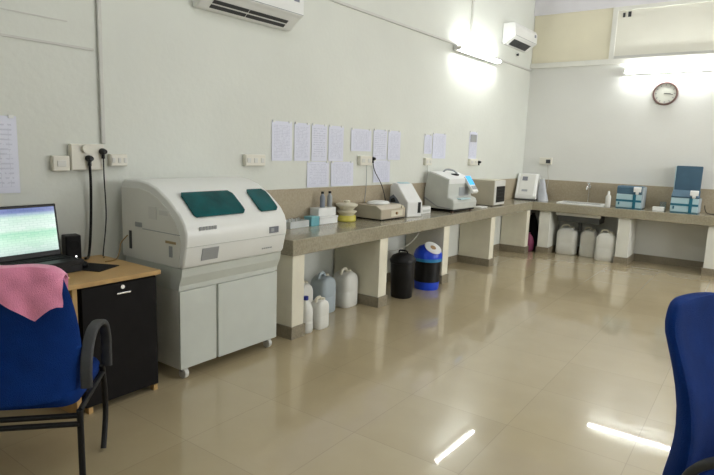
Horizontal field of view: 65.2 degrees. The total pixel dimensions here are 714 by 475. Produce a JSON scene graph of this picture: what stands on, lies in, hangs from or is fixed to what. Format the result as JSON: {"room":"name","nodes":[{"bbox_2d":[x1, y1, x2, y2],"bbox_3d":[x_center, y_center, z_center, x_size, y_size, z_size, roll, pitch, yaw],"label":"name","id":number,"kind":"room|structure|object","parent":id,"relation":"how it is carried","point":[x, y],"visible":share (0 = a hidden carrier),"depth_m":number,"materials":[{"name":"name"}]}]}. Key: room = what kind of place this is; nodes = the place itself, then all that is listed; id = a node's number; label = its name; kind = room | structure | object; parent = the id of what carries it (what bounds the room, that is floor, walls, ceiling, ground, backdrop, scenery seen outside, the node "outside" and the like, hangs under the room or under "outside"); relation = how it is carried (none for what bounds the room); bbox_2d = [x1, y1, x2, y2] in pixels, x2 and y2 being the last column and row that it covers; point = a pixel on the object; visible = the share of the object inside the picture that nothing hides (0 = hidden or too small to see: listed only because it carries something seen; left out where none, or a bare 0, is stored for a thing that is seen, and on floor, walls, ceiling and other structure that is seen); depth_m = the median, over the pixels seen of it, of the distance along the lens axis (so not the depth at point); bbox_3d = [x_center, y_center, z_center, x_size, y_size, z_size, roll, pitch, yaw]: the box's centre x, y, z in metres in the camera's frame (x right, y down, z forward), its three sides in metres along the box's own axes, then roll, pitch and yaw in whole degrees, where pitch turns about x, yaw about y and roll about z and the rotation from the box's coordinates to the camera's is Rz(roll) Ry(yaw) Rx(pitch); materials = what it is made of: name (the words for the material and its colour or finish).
{"room":"laboratory","nodes":[
{"label":"laboratory","id":0,"kind":"room"},
{"bbox_2d":[0,0,534,283],"bbox_3d":[-0.922,-1.391,4.604,0.200,4.250,11.827,9,11,37],"label":"wall","id":1,"kind":"structure","parent":0,"point":[189,91],"depth_m":4.49,"materials":[{"name":"paint"}]},
{"bbox_2d":[0,115,20,192],"bbox_3d":[-2.057,-0.469,3.134,0.008,0.446,0.285,9,11,37],"label":"notice","id":2,"kind":"object","parent":1,"relation":"attached to","point":[9,160],"visible":1,"depth_m":3.21,"materials":[{"name":"white paper"}]},
{"bbox_2d":[0,8,66,21],"bbox_3d":[-3.107,-1.082,1.645,0.004,0.006,4.413,9,11,37],"label":"conduit","id":3,"kind":"object","parent":1,"relation":"attached to","point":[0,8],"visible":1,"depth_m":3.22,"materials":[{"name":"plastic"}]},
{"bbox_2d":[0,33,93,50],"bbox_3d":[-3.063,-0.950,1.726,0.008,0.014,4.568,9,11,37],"label":"conduit","id":4,"kind":"object","parent":1,"relation":"attached to","point":[1,34],"visible":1,"depth_m":3.28,"materials":[{"name":"plastic"}]},
{"bbox_2d":[50,155,69,170],"bbox_3d":[-1.818,-0.454,3.421,0.046,0.095,0.105,9,11,37],"label":"switch box","id":5,"kind":"object","parent":1,"relation":"attached to","point":[57,163],"visible":1,"depth_m":3.40,"materials":[{"name":"plastic"}]},
{"bbox_2d":[68,143,103,169],"bbox_3d":[-1.717,-0.511,3.546,0.041,0.165,0.215,9,11,37],"label":"switch box","id":6,"kind":"object","parent":1,"relation":"attached to","point":[76,155],"visible":0.9,"depth_m":3.51,"materials":[{"name":"plastic"}]},
{"bbox_2d":[81,145,90,152],"bbox_3d":[-1.700,-0.557,3.506,0.020,0.052,0.052,9,11,37],"label":"plug adaptor","id":7,"kind":"object","parent":6,"relation":"attached to","point":[85,148],"visible":1,"depth_m":3.50,"materials":[{"name":"plastic"}]},
{"bbox_2d":[85,155,93,165],"bbox_3d":[-1.684,-0.486,3.522,0.045,0.066,0.042,9,11,37],"label":"plug","id":8,"kind":"object","parent":6,"relation":"attached to","point":[88,158],"visible":1,"depth_m":3.51,"materials":[{"name":"black plastic"}]},
{"bbox_2d":[84,166,91,259],"bbox_3d":[-1.714,-0.155,3.545,0.035,0.597,0.107,3,9,6],"label":"power cable","id":9,"kind":"object","parent":8,"relation":"hanging from","point":[90,170],"visible":1,"depth_m":3.58,"materials":[{"name":"black plastic"}]},
{"bbox_2d":[99,148,106,158],"bbox_3d":[-1.627,-0.539,3.585,0.045,0.066,0.042,9,11,37],"label":"plug","id":10,"kind":"object","parent":6,"relation":"attached to","point":[102,151],"visible":1,"depth_m":3.58,"materials":[{"name":"black plastic"}]},
{"bbox_2d":[103,159,106,257],"bbox_3d":[-1.648,-0.185,3.615,0.028,0.644,0.112,0,9,-12],"label":"power cable","id":11,"kind":"object","parent":10,"relation":"hanging from","point":[103,159],"visible":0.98,"depth_m":3.66,"materials":[{"name":"black plastic"}]},
{"bbox_2d":[96,0,105,143],"bbox_3d":[-1.621,-1.974,3.389,0.022,2.770,0.093,9,11,37],"label":"conduit pipe","id":12,"kind":"object","parent":1,"relation":"attached to","point":[98,2],"visible":1,"depth_m":3.55,"materials":[{"name":"plastic"}]},
{"bbox_2d":[108,154,126,165],"bbox_3d":[-1.588,-0.514,3.710,0.046,0.080,0.120,9,11,37],"label":"switch box","id":13,"kind":"object","parent":1,"relation":"attached to","point":[113,159],"visible":1,"depth_m":3.69,"materials":[{"name":"plastic"}]},
{"bbox_2d":[193,0,303,30],"bbox_3d":[-0.811,-1.849,4.320,0.203,0.300,0.960,9,11,37],"label":"air conditioner","id":14,"kind":"object","parent":1,"relation":"attached to","point":[283,15],"visible":1,"depth_m":4.37,"materials":[{"name":"white plastic"}]},
{"bbox_2d":[243,154,264,165],"bbox_3d":[-0.853,-0.643,4.644,0.046,0.095,0.220,9,11,37],"label":"switch box","id":15,"kind":"object","parent":1,"relation":"attached to","point":[248,159],"visible":1,"depth_m":4.61,"materials":[{"name":"plastic"}]},
{"bbox_2d":[272,120,291,160],"bbox_3d":[-0.656,-0.847,4.888,0.008,0.346,0.245,9,11,37],"label":"notice","id":16,"kind":"object","parent":1,"relation":"attached to","point":[281,130],"visible":1,"depth_m":4.89,"materials":[{"name":"white paper"}]},
{"bbox_2d":[294,122,309,160],"bbox_3d":[-0.499,-0.873,5.088,0.008,0.346,0.205,9,11,37],"label":"notice","id":17,"kind":"object","parent":1,"relation":"attached to","point":[301,130],"visible":1,"depth_m":5.09,"materials":[{"name":"white paper"}]},
{"bbox_2d":[307,161,328,186],"bbox_3d":[-0.369,-0.604,5.311,0.008,0.246,0.310,9,11,37],"label":"notice","id":18,"kind":"object","parent":1,"relation":"attached to","point":[317,172],"visible":1,"depth_m":5.31,"materials":[{"name":"white paper"}]},
{"bbox_2d":[311,123,326,160],"bbox_3d":[-0.354,-0.896,5.271,0.008,0.346,0.215,9,11,37],"label":"notice","id":19,"kind":"object","parent":1,"relation":"attached to","point":[319,132],"visible":1,"depth_m":5.27,"materials":[{"name":"white paper"}]},
{"bbox_2d":[328,125,343,160],"bbox_3d":[-0.204,-0.921,5.463,0.008,0.346,0.225,9,11,37],"label":"notice","id":20,"kind":"object","parent":1,"relation":"attached to","point":[336,133],"visible":1,"depth_m":5.46,"materials":[{"name":"white paper"}]},
{"bbox_2d":[331,161,352,185],"bbox_3d":[-0.148,-0.641,5.593,0.008,0.246,0.350,9,11,37],"label":"notice","id":21,"kind":"object","parent":1,"relation":"attached to","point":[341,172],"visible":1,"depth_m":5.59,"materials":[{"name":"white paper"}]},
{"bbox_2d":[351,128,370,151],"bbox_3d":[0.045,-1.009,5.771,0.008,0.231,0.340,9,11,37],"label":"notice","id":22,"kind":"object","parent":1,"relation":"attached to","point":[360,138],"visible":1,"depth_m":5.77,"materials":[{"name":"white paper"}]},
{"bbox_2d":[357,156,371,164],"bbox_3d":[0.085,-0.805,5.836,0.046,0.100,0.210,9,11,37],"label":"switch box","id":23,"kind":"object","parent":1,"relation":"attached to","point":[362,160],"visible":1,"depth_m":5.79,"materials":[{"name":"plastic"}]},
{"bbox_3d":[0.175,-0.824,5.930,0.045,0.066,0.042,9,11,37],"label":"plug","id":24,"kind":"object","parent":23,"relation":"attached to","visible":0},
{"bbox_2d":[373,164,385,200],"bbox_3d":[0.249,-0.523,6.070,0.256,0.560,0.016,-6,12,-43],"label":"power cable","id":25,"kind":"object","parent":24,"relation":"hanging from","point":[373,164],"visible":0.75,"depth_m":6.06,"materials":[{"name":"black plastic"}]},
{"bbox_2d":[373,129,386,159],"bbox_3d":[0.250,-1.006,6.039,0.008,0.326,0.250,9,11,37],"label":"notice","id":26,"kind":"object","parent":1,"relation":"attached to","point":[380,136],"visible":0.98,"depth_m":6.04,"materials":[{"name":"white paper"}]},
{"bbox_2d":[373,160,389,182],"bbox_3d":[0.271,-0.730,6.122,0.008,0.246,0.310,9,11,37],"label":"notice","id":27,"kind":"object","parent":1,"relation":"attached to","point":[382,167],"visible":0.93,"depth_m":6.13,"materials":[{"name":"white paper"}]},
{"bbox_2d":[266,178,517,219],"bbox_3d":[0.885,-0.520,6.961,0.020,0.331,6.056,9,11,37],"label":"backsplash","id":28,"kind":"structure","parent":1,"relation":"attached to","point":[294,203],"depth_m":5.52,"materials":[{"name":"tile"}]},
{"bbox_2d":[387,130,400,159],"bbox_3d":[0.418,-1.033,6.252,0.008,0.326,0.245,9,11,37],"label":"notice","id":29,"kind":"object","parent":1,"relation":"attached to","point":[394,137],"visible":1,"depth_m":6.25,"materials":[{"name":"white paper"}]},
{"bbox_2d":[423,158,431,164],"bbox_3d":[0.866,-0.928,6.831,0.046,0.090,0.150,9,11,37],"label":"switch box","id":30,"kind":"object","parent":1,"relation":"attached to","point":[426,161],"visible":1,"depth_m":6.79,"materials":[{"name":"plastic"}]},
{"bbox_2d":[424,134,431,153],"bbox_3d":[0.870,-1.142,6.820,0.008,0.236,0.180,9,11,37],"label":"notice","id":31,"kind":"object","parent":1,"relation":"attached to","point":[428,138],"visible":1,"depth_m":6.82,"materials":[{"name":"white paper"}]},
{"bbox_2d":[329,0,531,71],"bbox_3d":[0.620,-2.339,6.243,0.020,0.024,7.157,9,11,37],"label":"conduit","id":32,"kind":"object","parent":1,"relation":"attached to","point":[335,1],"visible":1,"depth_m":6.24,"materials":[{"name":"plastic"}]},
{"bbox_2d":[432,133,445,158],"bbox_3d":[1.038,-1.155,7.038,0.008,0.316,0.330,9,11,37],"label":"notice","id":33,"kind":"object","parent":1,"relation":"attached to","point":[439,140],"visible":0.99,"depth_m":7.04,"materials":[{"name":"white paper"}]},
{"bbox_2d":[386,243,499,281],"bbox_3d":[-0.909,0.670,4.866,0.012,0.100,11.820,9,11,37],"label":"baseboard","id":34,"kind":"structure","parent":1,"relation":"attached to","point":[452,259],"depth_m":7.71,"materials":[{"name":"stone"}]},
{"bbox_2d":[469,0,473,47],"bbox_3d":[1.515,-3.175,7.240,0.022,1.375,0.024,9,11,37],"label":"conduit pipe","id":35,"kind":"object","parent":1,"relation":"attached to","point":[472,10],"visible":1,"depth_m":7.29,"materials":[{"name":"plastic"}]},
{"bbox_2d":[468,159,477,164],"bbox_3d":[1.620,-1.052,7.790,0.046,0.090,0.240,9,11,37],"label":"switch box","id":36,"kind":"object","parent":1,"relation":"attached to","point":[470,161],"visible":1,"depth_m":7.75,"materials":[{"name":"plastic"}]},
{"bbox_2d":[468,131,477,158],"bbox_3d":[1.615,-1.285,7.764,0.009,0.376,0.240,9,11,37],"label":"notice","id":37,"kind":"object","parent":1,"relation":"attached to","point":[473,135],"visible":1,"depth_m":7.76,"materials":[{"name":"white paper"}]},
{"bbox_2d":[454,45,501,63],"bbox_3d":[1.634,-2.434,7.447,0.100,0.065,1.240,9,11,37],"label":"tube light","id":38,"kind":"object","parent":1,"relation":"attached to","point":[457,48],"visible":1,"depth_m":7.35,"materials":[{"name":"white plastic"}]},
{"bbox_2d":[280,199,713,255],"bbox_3d":[2.837,-0.007,5.617,5.065,0.127,6.071,8,11,35],"label":"countertop","id":39,"kind":"structure","parent":1,"relation":"attached to","point":[311,239],"depth_m":6.08,"materials":[{"name":"stone"}]},
{"bbox_2d":[286,217,308,228],"bbox_3d":[-0.561,-0.131,4.985,0.140,0.075,0.250,8,11,35],"label":"box","id":40,"kind":"object","parent":39,"relation":"on","point":[291,223],"visible":0.78,"depth_m":4.95,"materials":[{"name":"grey plastic"}]},
{"bbox_2d":[304,215,319,225],"bbox_3d":[-0.414,-0.153,5.118,0.094,0.087,0.114,8,11,35],"label":"box","id":41,"kind":"object","parent":39,"relation":"on","point":[313,220],"visible":0.89,"depth_m":5.08,"materials":[{"name":"plastic"}]},
{"bbox_2d":[319,215,337,224],"bbox_3d":[-0.318,-0.173,5.319,0.140,0.070,0.280,8,11,35],"label":"storage box","id":42,"kind":"object","parent":39,"relation":"on","point":[326,219],"visible":0.52,"depth_m":5.27,"materials":[{"name":"white plastic"}]},
{"bbox_2d":[310,206,335,216],"bbox_3d":[-0.323,-0.247,5.306,0.110,0.080,0.260,8,11,35],"label":"tube rack","id":43,"kind":"object","parent":42,"relation":"on","point":[316,211],"visible":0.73,"depth_m":5.23,"materials":[{"name":"white plastic"}]},
{"bbox_2d":[320,191,324,207],"bbox_3d":[-0.326,-0.359,5.269,0.050,0.150,0.050,8,11,35],"label":"bottle","id":44,"kind":"object","parent":43,"relation":"on","point":[322,197],"visible":1,"depth_m":5.25,"materials":[{"name":"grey plastic"}]},
{"bbox_2d":[327,191,331,206],"bbox_3d":[-0.262,-0.370,5.357,0.050,0.150,0.050,8,11,35],"label":"bottle","id":45,"kind":"object","parent":43,"relation":"on","point":[329,197],"visible":1,"depth_m":5.34,"materials":[{"name":"grey plastic"}]},
{"bbox_2d":[336,200,357,221],"bbox_3d":[-0.102,-0.266,5.516,0.216,0.208,0.216,8,11,35],"label":"pot","id":46,"kind":"object","parent":39,"relation":"on","point":[346,212],"visible":0.99,"depth_m":5.45,"materials":[{"name":"yellow plastic"}]},
{"bbox_2d":[337,214,355,221],"bbox_3d":[-0.105,-0.193,5.528,0.190,0.060,0.190,8,11,35],"label":"tub","id":47,"kind":"object","parent":46,"relation":"in","point":[341,217],"depth_m":5.45,"materials":[{"name":"yellow plastic"}]},
{"bbox_2d":[355,200,404,220],"bbox_3d":[0.253,-0.296,5.872,0.350,0.181,0.442,9,11,37],"label":"scale","id":48,"kind":"object","parent":39,"relation":"on","point":[380,210],"visible":0.96,"depth_m":5.75,"materials":[{"name":"beige plastic"}]},
{"bbox_2d":[389,182,421,216],"bbox_3d":[0.540,-0.425,6.166,0.224,0.365,0.312,-5,11,-36],"label":"small analyser","id":49,"kind":"object","parent":39,"relation":"on","point":[403,193],"visible":0.81,"depth_m":6.09,"materials":[{"name":"white plastic"}]},
{"bbox_2d":[421,205,430,213],"bbox_3d":[0.760,-0.324,6.491,0.112,0.080,0.210,8,11,35],"label":"tissue box","id":50,"kind":"object","parent":39,"relation":"on","point":[425,209],"visible":0.7,"depth_m":6.46,"materials":[{"name":"white plastic"}]},
{"bbox_2d":[424,168,477,211],"bbox_3d":[1.183,-0.595,6.921,0.458,0.511,0.589,9,11,38],"label":"blood analyser","id":51,"kind":"object","parent":39,"relation":"on","point":[451,190],"visible":0.97,"depth_m":6.76,"materials":[{"name":"grey plastic"}]},
{"bbox_2d":[471,178,505,205],"bbox_3d":[1.854,-0.640,7.862,0.352,0.355,0.400,8,11,35],"label":"microwave oven","id":52,"kind":"object","parent":39,"relation":"on","point":[491,192],"visible":0.91,"depth_m":7.70,"materials":[{"name":"beige metal"}]},
{"bbox_2d":[496,186,504,201],"bbox_3d":[2.002,-0.605,7.783,0.006,0.220,0.300,8,11,35],"label":"grille","id":53,"kind":"object","parent":52,"relation":"attached to","point":[500,190],"depth_m":7.77,"materials":[{"name":"grey plastic"}]},
{"bbox_2d":[514,173,539,200],"bbox_3d":[2.760,-0.823,9.027,0.335,0.418,0.315,7,10,27],"label":"instrument","id":54,"kind":"object","parent":39,"relation":"on","point":[527,186],"visible":0.92,"depth_m":8.95,"materials":[{"name":"white plastic"}]},
{"bbox_2d":[537,178,547,200],"bbox_3d":[2.967,-0.767,8.901,0.131,0.360,0.161,-2,10,-22],"label":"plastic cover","id":55,"kind":"object","parent":39,"relation":"on","point":[542,194],"visible":1,"depth_m":8.87,"materials":[{"name":"white plastic"}]},
{"bbox_2d":[556,201,604,229],"bbox_3d":[3.431,-0.320,8.552,0.670,0.420,0.410,8,11,35],"label":"sink","id":56,"kind":"object","parent":39,"relation":"in","point":[580,219],"visible":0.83,"depth_m":8.43,"materials":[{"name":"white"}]},
{"bbox_2d":[586,183,591,201],"bbox_3d":[3.572,-0.695,8.645,0.060,0.305,0.164,8,11,35],"label":"tap","id":57,"kind":"object","parent":39,"relation":"on","point":[589,186],"visible":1,"depth_m":8.68,"materials":[{"name":"silver metal"}]},
{"bbox_2d":[605,191,610,206],"bbox_3d":[3.687,-0.566,8.190,0.074,0.235,0.074,8,11,35],"label":"soap bottle","id":58,"kind":"object","parent":39,"relation":"on","point":[608,197],"visible":1,"depth_m":8.17,"materials":[{"name":"white plastic"}]},
{"bbox_2d":[615,185,646,209],"bbox_3d":[4.000,-0.591,8.145,0.346,0.320,0.320,8,11,35],"label":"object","id":59,"kind":"object","parent":39,"relation":"on","point":[629,197],"visible":1,"depth_m":8.03,"materials":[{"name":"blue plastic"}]},
{"bbox_2d":[652,206,664,210],"bbox_3d":[4.253,-0.405,7.873,0.146,0.055,0.106,8,11,35],"label":"box","id":60,"kind":"object","parent":39,"relation":"on","point":[654,208],"visible":1,"depth_m":7.84,"materials":[{"name":"white plastic"}]},
{"bbox_2d":[659,202,666,210],"bbox_3d":[4.372,-0.450,7.979,0.084,0.120,0.084,8,11,35],"label":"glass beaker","id":61,"kind":"object","parent":39,"relation":"on","point":[662,204],"visible":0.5,"depth_m":7.94,"materials":[{"name":"clear glass"}]},
{"bbox_2d":[670,166,703,213],"bbox_3d":[4.568,-0.665,7.721,0.358,0.638,0.320,8,11,35],"label":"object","id":62,"kind":"object","parent":39,"relation":"on","point":[685,197],"visible":1,"depth_m":7.72,"materials":[{"name":"blue plastic"}]},
{"bbox_2d":[502,22,536,52],"bbox_3d":[2.443,-2.983,8.338,0.203,0.290,0.840,9,11,37],"label":"air conditioner","id":63,"kind":"object","parent":1,"relation":"attached to","point":[517,36],"visible":1,"depth_m":8.16,"materials":[{"name":"white plastic"}]},
{"bbox_2d":[0,249,713,474],"bbox_3d":[1.833,1.174,2.932,7.622,0.100,12.212,8,11,35],"label":"floor","id":64,"kind":"structure","parent":0,"point":[529,363],"depth_m":3.48,"materials":[{"name":"tile"}]},
{"bbox_2d":[0,279,111,474],"bbox_3d":[-1.443,0.575,2.433,0.608,0.993,0.556,0,9,-12],"label":"chair","id":65,"kind":"object","parent":64,"relation":"on","point":[44,363],"visible":0.94,"depth_m":2.27,"materials":[{"name":"blue fabric"}]},
{"bbox_2d":[0,264,68,320],"bbox_3d":[-1.382,0.207,2.144,0.473,0.216,0.167,0,9,-12],"label":"towel","id":66,"kind":"object","parent":65,"relation":"on","point":[30,291],"visible":0.99,"depth_m":2.12,"materials":[{"name":"pink fabric"}]},
{"bbox_2d":[60,255,160,413],"bbox_3d":[-2.151,0.639,2.695,0.745,0.750,2.275,8,11,35],"label":"office desk","id":67,"kind":"object","parent":64,"relation":"on","point":[124,295],"visible":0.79,"depth_m":3.21,"materials":[{"name":"brown wood"}]},
{"bbox_2d":[58,264,82,272],"bbox_3d":[-1.857,0.179,3.120,0.330,0.045,0.480,7,10,31],"label":"equipment case","id":68,"kind":"object","parent":67,"relation":"on","point":[77,267],"visible":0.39,"depth_m":3.18,"materials":[{"name":"black plastic"}]},
{"bbox_2d":[0,203,83,266],"bbox_3d":[-1.813,-0.001,3.085,0.282,0.325,0.460,7,10,31],"label":"laptop","id":69,"kind":"object","parent":68,"relation":"on","point":[29,234],"visible":0.84,"depth_m":3.18,"materials":[{"name":"black plastic"}]},
{"bbox_2d":[61,233,81,258],"bbox_3d":[-1.766,0.067,3.455,0.090,0.170,0.095,-7,12,-44],"label":"speaker","id":70,"kind":"object","parent":67,"relation":"on","point":[71,243],"visible":0.73,"depth_m":3.42},
{"bbox_2d":[82,263,118,271],"bbox_3d":[-1.576,0.177,3.332,0.220,0.004,0.190,4,9,10],"label":"mouse pad","id":71,"kind":"object","parent":67,"relation":"on","point":[94,267],"visible":0.64,"depth_m":3.33,"materials":[{"name":"black rubber"}]},
{"bbox_2d":[105,235,127,261],"bbox_3d":[-1.549,0.068,3.584,0.041,0.144,0.239,3,9,8],"label":"power cable","id":72,"kind":"object","parent":67,"relation":"on","point":[126,235],"visible":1,"depth_m":3.64,"materials":[{"name":"brown plastic"}]},
{"bbox_2d":[121,177,285,377],"bbox_3d":[-1.055,0.222,3.957,0.676,1.258,0.896,8,11,35],"label":"chemistry analyser","id":73,"kind":"object","parent":64,"relation":"on","point":[216,243],"visible":0.94,"depth_m":3.66,"materials":[{"name":"white plastic"}]},
{"bbox_2d":[169,246,172,257],"bbox_3d":[-1.154,0.088,3.456,0.030,0.070,0.005,8,11,35],"label":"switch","id":74,"kind":"object","parent":73,"relation":"attached to","point":[170,247],"depth_m":3.45,"materials":[{"name":"grey plastic"}]},
{"bbox_2d":[201,246,218,260],"bbox_3d":[-0.934,0.101,3.551,0.022,0.080,0.130,8,11,35],"label":"label","id":75,"kind":"object","parent":73,"relation":"attached to","point":[208,253],"depth_m":3.55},
{"bbox_2d":[275,254,304,339],"bbox_3d":[-0.701,0.433,4.583,0.603,0.670,0.164,8,11,35],"label":"support","id":76,"kind":"object","parent":64,"relation":"on","point":[290,325],"visible":0.55,"depth_m":4.41,"materials":[{"name":"beige paint"}]},
{"bbox_2d":[303,296,312,333],"bbox_3d":[-0.422,0.629,4.591,0.122,0.300,0.122,8,11,35],"label":"water bottle","id":77,"kind":"object","parent":64,"relation":"on","point":[307,309],"visible":0.67,"depth_m":4.55,"materials":[{"name":"plastic"}]},
{"bbox_2d":[304,280,312,301],"bbox_3d":[-0.486,0.540,4.943,0.150,0.362,0.170,8,11,35],"label":"jerrycan","id":78,"kind":"object","parent":64,"relation":"on","point":[308,290],"visible":0.26,"depth_m":4.90,"materials":[{"name":"plastic"}]},
{"bbox_2d":[311,296,328,329],"bbox_3d":[-0.317,0.624,4.720,0.120,0.277,0.150,8,11,35],"label":"jerrycan","id":79,"kind":"object","parent":64,"relation":"on","point":[320,306],"visible":0.89,"depth_m":4.66,"materials":[{"name":"plastic"}]},
{"bbox_2d":[310,271,335,312],"bbox_3d":[-0.316,0.499,5.175,0.190,0.383,0.210,8,11,35],"label":"jerrycan","id":80,"kind":"object","parent":64,"relation":"on","point":[324,285],"visible":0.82,"depth_m":5.10,"materials":[{"name":"plastic"}]},
{"bbox_2d":[333,267,357,307],"bbox_3d":[-0.115,0.471,5.417,0.200,0.377,0.220,8,11,35],"label":"jerrycan","id":81,"kind":"object","parent":64,"relation":"on","point":[346,280],"visible":0.94,"depth_m":5.33,"materials":[{"name":"plastic"}]},
{"bbox_2d":[334,238,387,307],"bbox_3d":[0.034,0.307,5.554,0.559,0.670,0.164,8,11,35],"label":"support","id":82,"kind":"object","parent":64,"relation":"on","point":[368,260],"visible":0.55,"depth_m":5.43,"materials":[{"name":"beige paint"}]},
{"bbox_2d":[390,249,415,298],"bbox_3d":[0.471,0.370,5.804,0.274,0.497,0.274,8,11,35],"label":"waste bin","id":83,"kind":"object","parent":64,"relation":"on","point":[402,264],"visible":1,"depth_m":5.71,"materials":[{"name":"black plastic"}]},
{"bbox_2d":[414,242,441,290],"bbox_3d":[0.788,0.303,6.211,0.332,0.525,0.323,8,11,35],"label":"bin","id":84,"kind":"object","parent":64,"relation":"on","point":[428,256],"visible":0.98,"depth_m":6.10,"materials":[{"name":"blue plastic"}]},
{"bbox_2d":[414,261,440,282],"bbox_3d":[0.782,0.363,6.223,0.305,0.230,0.305,8,11,35],"label":"band","id":85,"kind":"object","parent":84,"relation":"in","point":[425,271],"depth_m":6.10,"materials":[{"name":"black plastic"}]},
{"bbox_2d":[406,226,449,283],"bbox_3d":[0.829,0.170,6.603,0.512,0.670,0.164,8,11,35],"label":"support","id":86,"kind":"object","parent":64,"relation":"on","point":[439,236],"visible":0.5,"depth_m":6.47,"materials":[{"name":"beige paint"}]},
{"bbox_2d":[457,217,495,266],"bbox_3d":[1.650,0.028,7.688,0.462,0.670,0.164,8,11,35],"label":"support","id":87,"kind":"object","parent":64,"relation":"on","point":[476,238],"visible":0.83,"depth_m":7.61,"materials":[{"name":"beige paint"}]},
{"bbox_2d":[499,210,529,252],"bbox_3d":[2.494,-0.117,8.802,0.412,0.670,0.164,8,11,35],"label":"support","id":88,"kind":"object","parent":64,"relation":"on","point":[514,226],"visible":0.83,"depth_m":8.73,"materials":[{"name":"beige paint"}]},
{"bbox_2d":[527,232,533,250],"bbox_3d":[2.749,0.064,8.931,0.169,0.290,0.103,8,11,35],"label":"bag","id":89,"kind":"object","parent":64,"relation":"on","point":[530,245],"visible":0.67,"depth_m":8.88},
{"bbox_2d":[528,213,537,248],"bbox_3d":[2.853,-0.108,9.082,0.211,0.590,0.186,8,11,35],"label":"bag","id":90,"kind":"object","parent":64,"relation":"on","point":[533,223],"visible":0.63,"depth_m":9.00,"materials":[{"name":"plastic"}]},
{"bbox_2d":[535,211,558,253],"bbox_3d":[3.047,-0.111,8.885,0.189,0.670,0.527,8,11,35],"label":"support","id":91,"kind":"object","parent":64,"relation":"on","point":[548,228],"visible":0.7,"depth_m":8.70,"materials":[{"name":"white paint"}]},
{"bbox_2d":[555,224,578,254],"bbox_3d":[3.301,0.021,8.760,0.300,0.467,0.220,8,11,35],"label":"jerrycan","id":92,"kind":"object","parent":64,"relation":"on","point":[567,237],"visible":1,"depth_m":8.67,"materials":[{"name":"plastic"}]},
{"bbox_2d":[579,227,598,256],"bbox_3d":[3.577,0.061,8.601,0.245,0.456,0.200,8,11,35],"label":"jerrycan","id":93,"kind":"object","parent":64,"relation":"on","point":[588,237],"visible":0.91,"depth_m":8.52,"materials":[{"name":"plastic"}]},
{"bbox_2d":[594,229,616,261],"bbox_3d":[3.697,0.110,8.284,0.270,0.467,0.200,8,11,35],"label":"jerrycan","id":94,"kind":"object","parent":64,"relation":"on","point":[605,247],"visible":0.96,"depth_m":8.21,"materials":[{"name":"plastic"}]},
{"bbox_2d":[613,218,636,264],"bbox_3d":[3.966,0.025,8.232,0.189,0.670,0.527,8,11,35],"label":"support","id":95,"kind":"object","parent":64,"relation":"on","point":[626,231],"visible":0.8,"depth_m":8.04,"materials":[{"name":"white paint"}]},
{"bbox_2d":[662,292,713,474],"bbox_3d":[1.211,0.750,1.699,0.608,1.063,0.553,-4,11,-34],"label":"chair","id":96,"kind":"object","parent":64,"relation":"on","point":[689,319],"visible":1,"depth_m":1.69,"materials":[{"name":"blue fabric"}]},
{"bbox_2d":[701,226,713,276],"bbox_3d":[4.859,0.157,7.598,0.189,0.670,0.527,8,11,35],"label":"support","id":97,"kind":"object","parent":64,"relation":"on","point":[708,266],"visible":0.85,"depth_m":7.42,"materials":[{"name":"white paint"}]},
{"bbox_2d":[522,23,713,261],"bbox_3d":[5.601,-1.583,7.297,7.196,4.250,0.200,8,11,35],"label":"wall","id":98,"kind":"structure","parent":0,"point":[599,124],"depth_m":8.34,"materials":[{"name":"paint"}]},
{"bbox_2d":[539,157,552,164],"bbox_3d":[3.058,-1.239,9.044,0.200,0.110,0.045,8,11,35],"label":"switch box","id":99,"kind":"object","parent":98,"relation":"attached to","point":[548,161],"visible":1,"depth_m":9.03,"materials":[{"name":"plastic"}]},
{"bbox_2d":[532,8,613,63],"bbox_3d":[3.310,-3.098,8.636,1.166,0.735,0.014,8,11,35],"label":"window","id":100,"kind":"structure","parent":98,"relation":"in","point":[582,35],"depth_m":8.61,"materials":[{"name":"beige"}]},
{"bbox_2d":[534,0,677,15],"bbox_3d":[5.596,-3.396,6.913,6.796,0.550,0.040,8,11,35],"label":"trim","id":101,"kind":"structure","parent":98,"relation":"attached to","point":[542,7],"depth_m":8.50,"materials":[{"name":"paint"}]},
{"bbox_2d":[530,53,713,68],"bbox_3d":[5.556,-2.359,7.072,6.796,0.080,0.050,8,11,35],"label":"trim","id":102,"kind":"structure","parent":98,"relation":"attached to","point":[703,56],"depth_m":8.19,"materials":[{"name":"white paint"}]},
{"bbox_2d":[545,179,713,212],"bbox_3d":[4.716,-0.539,7.944,4.824,0.331,0.018,8,11,35],"label":"backsplash","id":103,"kind":"structure","parent":98,"relation":"attached to","point":[557,190],"depth_m":8.60,"materials":[{"name":"tile"}]},
{"bbox_2d":[577,246,703,268],"bbox_3d":[5.471,0.478,7.531,6.784,0.100,0.012,8,11,35],"label":"baseboard","id":104,"kind":"structure","parent":98,"relation":"attached to","point":[640,257],"depth_m":8.17,"materials":[{"name":"stone"}]},
{"bbox_2d":[608,0,713,58],"bbox_3d":[5.128,-2.828,7.332,3.340,0.735,0.035,8,11,35],"label":"window","id":105,"kind":"structure","parent":98,"relation":"in","point":[680,27],"depth_m":7.90,"materials":[{"name":"glass"}]},
{"bbox_2d":[652,82,678,104],"bbox_3d":[4.399,-2.055,7.966,0.330,0.330,0.035,8,11,35],"label":"wall clock","id":106,"kind":"object","parent":98,"relation":"attached to","point":[664,93],"visible":1,"depth_m":7.96,"materials":[{"name":"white plastic"}]},
{"bbox_2d":[623,65,713,74],"bbox_3d":[4.425,-2.365,7.864,1.240,0.065,0.100,8,11,35],"label":"tube light","id":107,"kind":"object","parent":98,"relation":"attached to","point":[710,67],"visible":1,"depth_m":7.86,"materials":[{"name":"white plastic"}]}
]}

